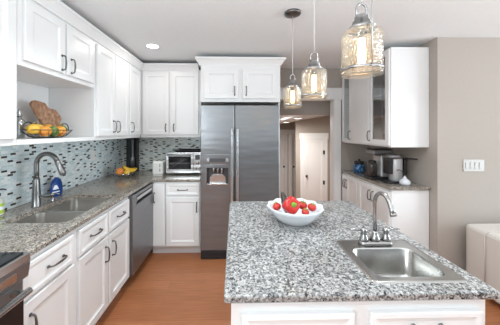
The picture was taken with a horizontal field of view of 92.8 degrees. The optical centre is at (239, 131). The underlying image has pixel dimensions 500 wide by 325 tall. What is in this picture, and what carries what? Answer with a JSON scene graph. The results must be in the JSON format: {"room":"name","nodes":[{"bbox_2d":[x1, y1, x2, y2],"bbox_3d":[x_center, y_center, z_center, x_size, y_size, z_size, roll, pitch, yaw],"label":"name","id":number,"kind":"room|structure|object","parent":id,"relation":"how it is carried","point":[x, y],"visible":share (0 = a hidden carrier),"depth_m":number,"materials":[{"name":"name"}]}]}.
{"room":"kitchen","nodes":[
{"label":"kitchen","id":0,"kind":"room"},
{"bbox_2d":[139,68,368,200],"bbox_3d":[0.147,0.275,3.554,3.750,2.410,0.100,0,0,-1],"label":"wall","id":1,"kind":"structure","parent":0,"point":[326,78],"depth_m":3.53,"materials":[{"name":"beige paint"}]},
{"bbox_2d":[121,137,200,169],"bbox_3d":[-1.099,0.324,3.473,1.236,0.484,0.008,0,0,-1],"label":"backsplash","id":2,"kind":"structure","parent":1,"relation":"attached to","point":[151,149],"depth_m":3.47,"materials":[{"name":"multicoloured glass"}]},
{"bbox_2d":[141,70,203,136],"bbox_3d":[-0.911,-0.368,3.284,0.788,0.893,0.391,0,0,-1],"label":"upper cabinet","id":3,"kind":"object","parent":1,"relation":"attached to","point":[171,103],"visible":0.96,"depth_m":3.13,"materials":[{"name":"white paint"}]},
{"bbox_2d":[201,65,279,106],"bbox_3d":[0.008,-0.585,3.153,0.955,0.460,0.694,0,0,-1],"label":"upper cabinet","id":4,"kind":"object","parent":1,"relation":"attached to","point":[234,85],"visible":0.95,"depth_m":2.85,"materials":[{"name":"white paint"}]},
{"bbox_2d":[195,56,285,66],"bbox_3d":[0.008,-0.839,3.153,1.072,0.085,0.694,0,0,-1],"label":"trim","id":5,"kind":"structure","parent":4,"relation":"attached to","point":[277,61],"depth_m":2.83,"materials":[{"name":"white paint"}]},
{"bbox_2d":[280,88,341,200],"bbox_3d":[1.010,0.419,3.563,1.055,2.122,0.160,0,0,-1],"label":"trim","id":6,"kind":"structure","parent":1,"relation":"attached to","point":[334,94],"depth_m":3.51,"materials":[{"name":"white wood"}]},
{"bbox_2d":[342,69,350,142],"bbox_3d":[1.700,-0.351,3.374,0.450,1.027,0.276,0,0,-1],"label":"upper cabinet","id":7,"kind":"object","parent":1,"relation":"attached to","point":[346,83],"visible":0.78,"depth_m":3.48,"materials":[{"name":"white paint"}]},
{"bbox_2d":[60,0,499,68],"bbox_3d":[1.620,-0.970,0.235,6.750,0.080,6.800,0,0,-1],"label":"ceiling","id":8,"kind":"structure","parent":0,"point":[183,30],"depth_m":2.07,"materials":[{"name":"paint"}]},
{"bbox_2d":[146,44,158,48],"bbox_3d":[-0.946,-0.926,2.590,0.142,0.005,0.142,0,0,-1],"label":"recessed light","id":9,"kind":"object","parent":8,"relation":"in","point":[152,46],"visible":1,"depth_m":2.60,"materials":[{"name":"white"}]},
{"bbox_2d":[283,8,301,107],"bbox_3d":[0.414,-0.555,1.859,0.147,0.748,0.147,0,0,26],"label":"pendant light","id":10,"kind":"object","parent":8,"relation":"hanging from","point":[292,13],"visible":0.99,"depth_m":1.85,"materials":[{"name":"grey metal"}]},
{"bbox_2d":[291,87,293,102],"bbox_3d":[0.414,-0.283,1.859,0.028,0.124,0.028,0,0,-1],"label":"bulb","id":11,"kind":"object","parent":10,"relation":"attached to","point":[292,88],"depth_m":1.85,"materials":[{"name":"white glass"}]},
{"bbox_2d":[301,0,327,99],"bbox_3d":[0.419,-0.555,1.337,0.147,0.748,0.147,0,0,44],"label":"pendant light","id":12,"kind":"object","parent":8,"relation":"hanging from","point":[314,66],"visible":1,"depth_m":1.32,"materials":[{"name":"grey metal"}]},
{"bbox_2d":[312,70,316,91],"bbox_3d":[0.419,-0.283,1.337,0.028,0.124,0.028,0,0,-1],"label":"bulb","id":13,"kind":"object","parent":12,"relation":"attached to","point":[313,71],"depth_m":1.33,"materials":[{"name":"white glass"}]},
{"bbox_2d":[340,0,384,78],"bbox_3d":[0.449,-0.569,0.875,0.147,0.722,0.147,0,0,36],"label":"pendant light","id":14,"kind":"object","parent":8,"relation":"hanging from","point":[362,25],"visible":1,"depth_m":0.86,"materials":[{"name":"grey metal"}]},
{"bbox_2d":[357,29,365,63],"bbox_3d":[0.449,-0.309,0.875,0.028,0.124,0.028,0,0,-1],"label":"bulb","id":15,"kind":"object","parent":14,"relation":"attached to","point":[361,57],"depth_m":0.86,"materials":[{"name":"white glass"}]},
{"bbox_2d":[280,121,294,129],"bbox_3d":[1.033,0.830,7.664,2.000,2.700,0.080,0,0,-1],"label":"wall","id":16,"kind":"structure","parent":0,"point":[291,125],"depth_m":7.64,"materials":[{"name":"beige paint"}]},
{"bbox_2d":[280,130,287,198],"bbox_3d":[1.185,1.060,7.588,0.740,2.240,0.076,0,0,-1],"label":"door","id":17,"kind":"structure","parent":16,"relation":"in","point":[283,133],"depth_m":7.60,"materials":[{"name":"white wood"}]},
{"bbox_2d":[288,130,294,196],"bbox_3d":[1.710,1.060,7.599,0.330,2.240,0.076,0,0,-1],"label":"door","id":18,"kind":"structure","parent":16,"relation":"in","point":[291,133],"depth_m":7.61,"materials":[{"name":"white wood"}]},
{"bbox_2d":[95,248,499,324],"bbox_3d":[1.620,1.510,0.235,6.750,0.060,6.800,0,0,-1],"label":"floor","id":19,"kind":"structure","parent":0,"point":[166,288],"depth_m":2.13,"materials":[{"name":"brown wood"}]},
{"bbox_2d":[0,252,32,324],"bbox_3d":[-1.266,1.006,0.679,0.758,0.948,0.757,0,0,-1],"label":"range","id":20,"kind":"object","parent":19,"relation":"on","point":[14,266],"visible":1,"depth_m":1.00,"materials":[{"name":"silver metal"}]},
{"bbox_2d":[0,252,23,265],"bbox_3d":[-1.293,0.535,0.678,0.695,0.005,0.733,0,0,-1],"label":"cooktop","id":21,"kind":"object","parent":20,"relation":"in","point":[6,258],"depth_m":1.01,"materials":[{"name":"black glass"}]},
{"bbox_2d":[23,230,73,324],"bbox_3d":[-1.319,1.039,1.265,0.707,0.882,0.409,0,0,-1],"label":"base cabinet","id":22,"kind":"object","parent":19,"relation":"on","point":[50,276],"visible":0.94,"depth_m":1.28,"materials":[{"name":"white paint"}]},
{"bbox_2d":[74,197,128,324],"bbox_3d":[-1.332,1.039,1.849,0.707,0.882,0.753,0,0,-1],"label":"base cabinet","id":23,"kind":"object","parent":19,"relation":"on","point":[101,244],"visible":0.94,"depth_m":1.74,"materials":[{"name":"white paint"}]},
{"bbox_2d":[0,170,200,255],"bbox_3d":[-1.072,0.582,2.266,1.237,0.032,2.405,0,0,-1],"label":"countertop","id":24,"kind":"structure","parent":23,"relation":"on","point":[14,237],"depth_m":1.75,"materials":[{"name":"stone"}]},
{"bbox_2d":[0,188,5,214],"bbox_3d":[-1.635,0.477,1.613,0.059,0.176,0.068,0,0,12],"label":"liquid bottle","id":25,"kind":"object","parent":24,"relation":"on","point":[2,203],"visible":1,"depth_m":1.61,"materials":[{"name":"white"}]},
{"bbox_2d":[31,152,65,207],"bbox_3d":[-1.438,0.358,1.797,0.249,0.414,0.062,0,0,-1],"label":"kitchen faucet","id":26,"kind":"object","parent":24,"relation":"on","point":[36,187],"visible":1,"depth_m":1.78,"materials":[{"name":"silver metal"}]},
{"bbox_2d":[49,193,59,201],"bbox_3d":[-1.500,0.532,1.933,0.076,0.068,0.040,0,0,-1],"label":"soap dispenser","id":27,"kind":"object","parent":24,"relation":"on","point":[52,196],"visible":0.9,"depth_m":1.92,"materials":[{"name":"silver metal"}]},
{"bbox_2d":[50,171,62,196],"bbox_3d":[-1.611,0.458,2.095,0.065,0.216,0.124,0,0,-1],"label":"soap bottle","id":28,"kind":"object","parent":24,"relation":"on","point":[56,186],"visible":0.95,"depth_m":2.07,"materials":[{"name":"blue plastic"}]},
{"bbox_2d":[14,198,110,222],"bbox_3d":[-1.285,0.689,1.810,0.430,0.182,0.674,0,0,-1],"label":"sink","id":29,"kind":"object","parent":24,"relation":"in","point":[68,210],"visible":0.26,"depth_m":1.78,"materials":[{"name":"silver metal"}]},
{"bbox_2d":[113,172,134,177],"bbox_3d":[-1.430,0.538,2.959,0.244,0.056,0.244,0,0,-1],"label":"fruit bowl","id":30,"kind":"object","parent":24,"relation":"on","point":[130,174],"visible":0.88,"depth_m":2.90,"materials":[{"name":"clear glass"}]},
{"bbox_2d":[115,168,123,175],"bbox_3d":[-1.471,0.496,2.929,0.100,0.100,0.100,0,0,-1],"label":"orange","id":31,"kind":"object","parent":30,"relation":"in","point":[119,170],"visible":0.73,"depth_m":2.90,"materials":[{"name":"orange food"}]},
{"bbox_2d":[124,165,136,171],"bbox_3d":[-1.365,0.466,2.987,0.162,0.097,0.047,0,0,-32],"label":"banana","id":32,"kind":"object","parent":30,"relation":"in","point":[125,168],"visible":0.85,"depth_m":2.97,"materials":[{"name":"yellow food"}]},
{"bbox_2d":[126,138,138,172],"bbox_3d":[-1.524,0.328,3.353,0.150,0.474,0.170,0,0,-1],"label":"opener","id":33,"kind":"object","parent":24,"relation":"on","point":[132,144],"visible":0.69,"depth_m":3.36,"materials":[{"name":"black plastic"}]},
{"bbox_2d":[153,159,165,175],"bbox_3d":[-1.054,0.473,3.170,0.136,0.186,0.275,0,0,-1],"label":"toaster","id":34,"kind":"object","parent":24,"relation":"on","point":[159,166],"visible":0.84,"depth_m":3.05,"materials":[{"name":"white plastic"}]},
{"bbox_2d":[166,151,200,174],"bbox_3d":[-0.726,0.418,3.246,0.464,0.294,0.379,0,0,-1],"label":"toaster oven","id":35,"kind":"object","parent":24,"relation":"on","point":[176,162],"visible":0.85,"depth_m":3.09,"materials":[{"name":"silver metal"}]},
{"bbox_2d":[172,149,200,151],"bbox_3d":[-0.681,0.253,3.256,0.458,0.034,0.300,0,0,-1],"label":"baking tray","id":36,"kind":"object","parent":35,"relation":"on","point":[176,150],"visible":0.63,"depth_m":3.14,"materials":[{"name":"black metal"}]},
{"bbox_2d":[121,183,153,287],"bbox_3d":[-1.327,1.042,2.523,0.637,0.876,0.579,0,0,-1],"label":"dishwasher","id":37,"kind":"object","parent":19,"relation":"on","point":[140,217],"visible":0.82,"depth_m":2.42,"materials":[{"name":"grey metal"}]},
{"bbox_2d":[151,182,166,252],"bbox_3d":[-0.974,1.039,3.118,0.173,0.882,0.697,0,0,-1],"label":"base cabinet","id":38,"kind":"object","parent":19,"relation":"on","point":[159,188],"visible":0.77,"depth_m":2.81,"materials":[{"name":"white paint"}]},
{"bbox_2d":[166,181,200,252],"bbox_3d":[-0.679,1.039,3.124,0.411,0.882,0.697,0,0,-1],"label":"base cabinet","id":39,"kind":"object","parent":19,"relation":"on","point":[183,199],"visible":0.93,"depth_m":2.82,"materials":[{"name":"white paint"}]},
{"bbox_2d":[201,105,278,258],"bbox_3d":[-0.001,0.586,3.092,0.914,1.781,0.787,0,0,-1],"label":"refrigerator","id":40,"kind":"object","parent":19,"relation":"on","point":[240,144],"visible":0.75,"depth_m":2.75,"materials":[{"name":"grey metal"}]},
{"bbox_2d":[276,103,279,197],"bbox_3d":[0.479,0.563,3.211,0.015,1.834,0.599,0,0,-1],"label":"end panel","id":41,"kind":"object","parent":19,"relation":"on","point":[277,103],"visible":0.21,"depth_m":2.91,"materials":[{"name":"white paint"}]},
{"bbox_2d":[342,173,358,205],"bbox_3d":[1.700,1.039,3.294,0.447,0.882,0.436,0,0,-1],"label":"base cabinet","id":42,"kind":"object","parent":19,"relation":"on","point":[349,183],"visible":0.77,"depth_m":3.27,"materials":[{"name":"white paint"}]},
{"bbox_2d":[231,300,484,324],"bbox_3d":[0.421,1.039,1.352,0.948,0.882,1.087,0,0,-1],"label":"kitchen island","id":43,"kind":"object","parent":19,"relation":"on","point":[426,312],"visible":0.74,"depth_m":0.86,"materials":[{"name":"white paint"}]},
{"bbox_2d":[224,201,499,303],"bbox_3d":[0.424,0.582,1.386,0.981,0.032,1.112,0,0,-1],"label":"island countertop","id":44,"kind":"structure","parent":43,"relation":"on","point":[269,260],"depth_m":1.00,"materials":[{"name":"stone"}]},
{"bbox_2d":[267,197,323,225],"bbox_3d":[0.348,0.514,1.503,0.355,0.102,0.355,0,0,-1],"label":"salad bowl","id":45,"kind":"object","parent":44,"relation":"on","point":[298,219],"visible":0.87,"depth_m":1.40,"materials":[{"name":"white ceramic"}]},
{"bbox_2d":[273,201,280,210],"bbox_3d":[0.235,0.466,1.496,0.053,0.058,0.053,0,0,12],"label":"tomato","id":46,"kind":"object","parent":45,"relation":"in","point":[276,206],"visible":1,"depth_m":1.48,"materials":[{"name":"red food"}]},
{"bbox_2d":[281,192,286,212],"bbox_3d":[0.304,0.466,1.563,0.066,0.137,0.056,0,0,16],"label":"eggplant","id":47,"kind":"object","parent":45,"relation":"in","point":[283,196],"visible":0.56,"depth_m":1.56,"materials":[{"name":"grey"}]},
{"bbox_2d":[282,196,300,213],"bbox_3d":[0.317,0.452,1.464,0.107,0.113,0.132,0,0,-2],"label":"bell pepper","id":48,"kind":"object","parent":45,"relation":"in","point":[291,205],"visible":0.98,"depth_m":1.43,"materials":[{"name":"red food"}]},
{"bbox_2d":[300,200,306,208],"bbox_3d":[0.400,0.462,1.508,0.057,0.063,0.057,0,0,41],"label":"tomato","id":49,"kind":"object","parent":45,"relation":"in","point":[303,204],"visible":0.73,"depth_m":1.49,"materials":[{"name":"red food"}]},
{"bbox_2d":[302,207,308,214],"bbox_3d":[0.397,0.481,1.436,0.045,0.050,0.046,0,0,39],"label":"tomato","id":50,"kind":"object","parent":45,"relation":"in","point":[304,211],"visible":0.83,"depth_m":1.42,"materials":[{"name":"red food"}]},
{"bbox_2d":[308,202,315,210],"bbox_3d":[0.452,0.467,1.484,0.053,0.058,0.053,0,0,31],"label":"tomato","id":51,"kind":"object","parent":45,"relation":"in","point":[311,206],"visible":1,"depth_m":1.47,"materials":[{"name":"red food"}]},
{"bbox_2d":[350,191,399,245],"bbox_3d":[0.693,0.424,1.176,0.201,0.274,0.203,0,0,-39],"label":"bar faucet","id":52,"kind":"object","parent":44,"relation":"on","point":[374,240],"visible":1,"depth_m":1.18,"materials":[{"name":"silver metal"}]},
{"bbox_2d":[335,240,466,283],"bbox_3d":[0.677,0.636,1.062,0.368,0.150,0.350,0,0,-1],"label":"bar sink","id":53,"kind":"object","parent":44,"relation":"in","point":[401,262],"visible":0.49,"depth_m":1.13,"materials":[{"name":"silver metal"}]},
{"bbox_2d":[358,179,428,248],"bbox_3d":[1.712,1.039,2.753,0.447,0.882,0.638,0,0,-1],"label":"base cabinet","id":54,"kind":"object","parent":19,"relation":"on","point":[411,207],"visible":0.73,"depth_m":2.44,"materials":[{"name":"white paint"}]},
{"bbox_2d":[342,170,430,189],"bbox_3d":[1.724,0.582,2.962,0.416,0.032,1.103,0,0,-1],"label":"countertop","id":55,"kind":"structure","parent":54,"relation":"on","point":[413,186],"depth_m":2.54,"materials":[{"name":"stone"}]},
{"bbox_2d":[353,159,364,172],"bbox_3d":[1.663,0.473,3.307,0.146,0.186,0.146,0,0,-1],"label":"cookie jar","id":56,"kind":"object","parent":55,"relation":"on","point":[359,167],"visible":1,"depth_m":3.25,"materials":[{"name":"blue ceramic"}]},
{"bbox_2d":[364,148,392,179],"bbox_3d":[1.653,0.383,2.830,0.251,0.366,0.184,0,0,-1],"label":"coffee maker","id":57,"kind":"object","parent":55,"relation":"on","point":[375,166],"visible":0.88,"depth_m":2.78,"materials":[{"name":"silver plastic"}]},
{"bbox_2d":[380,154,417,183],"bbox_3d":[1.754,0.408,2.629,0.303,0.316,0.185,0,0,-1],"label":"brewer","id":58,"kind":"object","parent":55,"relation":"on","point":[392,163],"visible":0.88,"depth_m":2.59,"materials":[{"name":"grey metal"}]},
{"bbox_2d":[397,169,410,185],"bbox_3d":[1.744,0.486,2.514,0.109,0.159,0.106,0,0,-1],"label":"sugar pot","id":59,"kind":"object","parent":55,"relation":"on","point":[404,181],"visible":1,"depth_m":2.49,"materials":[{"name":"white ceramic"}]},
{"bbox_2d":[466,223,499,303],"bbox_3d":[2.813,1.150,1.742,1.500,0.660,1.120,0,0,-1],"label":"armchair","id":60,"kind":"object","parent":19,"relation":"on","point":[482,240],"visible":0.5,"depth_m":2.10,"materials":[{"name":"beige fabric"}]},
{"bbox_2d":[280,115,327,123],"bbox_3d":[1.242,-0.245,6.128,2.350,0.450,4.200,0,0,-1],"label":"ceiling","id":61,"kind":"structure","parent":0,"point":[283,118],"depth_m":5.59,"materials":[{"name":"paint"}]},
{"bbox_2d":[280,101,329,114],"bbox_3d":[1.313,-0.603,3.995,2.400,0.655,0.070,0,0,-1],"label":"wall","id":62,"kind":"structure","parent":0,"point":[308,107],"depth_m":3.96,"materials":[{"name":"beige paint"}]},
{"bbox_2d":[295,115,329,200],"bbox_3d":[1.931,0.830,6.844,1.040,2.700,1.600,0,0,-1],"label":"wall","id":63,"kind":"structure","parent":0,"point":[318,124],"depth_m":6.04,"materials":[{"name":"beige paint"}]},
{"bbox_2d":[299,133,327,200],"bbox_3d":[1.885,1.110,6.003,0.730,2.140,0.076,0,0,-1],"label":"door","id":64,"kind":"structure","parent":63,"relation":"in","point":[313,146],"depth_m":6.02,"materials":[{"name":"white wood"}]},
{"bbox_2d":[369,41,428,186],"bbox_3d":[1.985,0.275,2.994,0.100,2.410,1.100,0,0,-1],"label":"wall","id":65,"kind":"structure","parent":0,"point":[417,170],"depth_m":2.61,"materials":[{"name":"beige paint"}]},
{"bbox_2d":[351,47,428,146],"bbox_3d":[1.712,-0.351,2.836,0.450,1.027,0.793,0,0,-1],"label":"upper cabinet","id":66,"kind":"object","parent":65,"relation":"attached to","point":[400,93],"visible":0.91,"depth_m":2.44,"materials":[{"name":"white paint"}]},
{"bbox_2d":[429,37,499,269],"bbox_3d":[3.448,0.275,2.426,3.000,2.410,0.100,0,0,-1],"label":"wall","id":67,"kind":"structure","parent":0,"point":[464,72],"depth_m":2.35,"materials":[{"name":"beige paint"}]},
{"bbox_2d":[463,160,483,170],"bbox_3d":[2.302,0.335,2.346,0.201,0.099,0.009,0,0,-1],"label":"light switch","id":68,"kind":"object","parent":67,"relation":"attached to","point":[468,165],"visible":1,"depth_m":2.34,"materials":[{"name":"white plastic"}]},
{"bbox_3d":[-1.704,0.275,0.163,0.100,2.410,6.800,0,0,-1],"label":"wall","id":69,"kind":"structure","parent":0,"visible":0},
{"bbox_2d":[0,0,16,145],"bbox_3d":[-1.433,-0.368,1.108,0.462,0.893,0.476,0,0,-1],"label":"upper cabinet","id":70,"kind":"object","parent":69,"relation":"attached to","point":[8,8],"visible":1,"depth_m":1.28,"materials":[{"name":"white paint"}]},
{"bbox_2d":[16,0,93,144],"bbox_3d":[-1.447,-0.368,1.720,0.462,0.893,0.740,0,0,-1],"label":"upper cabinet","id":71,"kind":"object","parent":69,"relation":"attached to","point":[51,53],"visible":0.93,"depth_m":1.66,"materials":[{"name":"white paint"}]},
{"bbox_2d":[17,109,25,137],"bbox_3d":[-1.603,-0.059,1.730,0.072,0.212,0.072,0,0,-1],"label":"vase","id":72,"kind":"object","parent":71,"relation":"in","point":[20,121],"visible":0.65,"depth_m":1.72,"materials":[{"name":"silver glass"}]},
{"bbox_2d":[29,100,61,136],"bbox_3d":[-1.539,-0.095,1.908,0.046,0.282,0.304,0,0,-1],"label":"cutting board","id":73,"kind":"object","parent":71,"relation":"in","point":[44,114],"visible":0.78,"depth_m":1.88,"materials":[{"name":"brown wood"}]},
{"bbox_2d":[20,122,72,137],"bbox_3d":[-1.398,-0.010,1.742,0.235,0.112,0.428,0,0,-1],"label":"wire basket","id":74,"kind":"object","parent":71,"relation":"in","point":[22,129],"visible":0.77,"depth_m":1.64,"materials":[{"name":"black metal"}]},
{"bbox_2d":[25,121,40,133],"bbox_3d":[-1.379,-0.025,1.592,0.073,0.087,0.094,0,0,-1],"label":"squash","id":75,"kind":"object","parent":74,"relation":"in","point":[32,126],"visible":0.96,"depth_m":1.57,"materials":[{"name":"yellow food"}]},
{"bbox_2d":[38,124,51,135],"bbox_3d":[-1.351,-0.011,1.651,0.069,0.091,0.096,0,0,-1],"label":"squash","id":76,"kind":"object","parent":74,"relation":"in","point":[47,129],"visible":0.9,"depth_m":1.63,"materials":[{"name":"orange food"}]},
{"bbox_2d":[49,124,58,136],"bbox_3d":[-1.352,-0.009,1.725,0.073,0.100,0.080,0,0,-1],"label":"squash","id":77,"kind":"object","parent":74,"relation":"in","point":[54,129],"visible":0.71,"depth_m":1.71,"materials":[{"name":"green food"}]},
{"bbox_2d":[57,124,65,135],"bbox_3d":[-1.359,-0.012,1.801,0.077,0.097,0.085,0,0,-1],"label":"squash","id":78,"kind":"object","parent":74,"relation":"in","point":[61,129],"visible":0.69,"depth_m":1.79,"materials":[{"name":"orange food"}]},
{"bbox_2d":[16,81,93,144],"bbox_3d":[-1.476,-0.151,1.719,0.403,0.459,0.740,0,0,-1],"label":"niche shelf","id":79,"kind":"object","parent":71,"relation":"attached to","point":[27,91],"depth_m":1.88,"materials":[{"name":"white paint"}]},
{"bbox_2d":[33,0,198,70],"bbox_3d":[-0.896,-0.845,2.013,0.764,0.085,2.264,0,0,-1],"label":"trim","id":80,"kind":"structure","parent":71,"relation":"attached to","point":[58,8],"depth_m":2.16,"materials":[{"name":"white paint"}]},
{"bbox_2d":[0,139,120,209],"bbox_3d":[-1.686,0.324,1.813,0.008,0.484,3.299,0,0,-1],"label":"backsplash","id":81,"kind":"structure","parent":69,"relation":"attached to","point":[16,161],"depth_m":2.13,"materials":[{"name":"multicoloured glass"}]},
{"bbox_2d":[49,41,128,139],"bbox_3d":[-1.462,-0.368,2.424,0.462,0.893,0.660,0,0,-1],"label":"upper cabinet","id":82,"kind":"object","parent":69,"relation":"attached to","point":[100,112],"visible":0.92,"depth_m":2.18,"materials":[{"name":"white paint"}]},
{"bbox_2d":[91,150,94,160],"bbox_3d":[-1.698,0.280,2.764,0.008,0.116,0.072,0,0,-1],"label":"wall outlet","id":83,"kind":"object","parent":69,"relation":"attached to","point":[92,152],"visible":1,"depth_m":2.75,"materials":[{"name":"white plastic"}]},
{"bbox_2d":[128,63,140,137],"bbox_3d":[-1.474,-0.368,2.943,0.462,0.893,0.370,0,0,-1],"label":"upper cabinet","id":84,"kind":"object","parent":69,"relation":"attached to","point":[134,73],"visible":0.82,"depth_m":2.92,"materials":[{"name":"white paint"}]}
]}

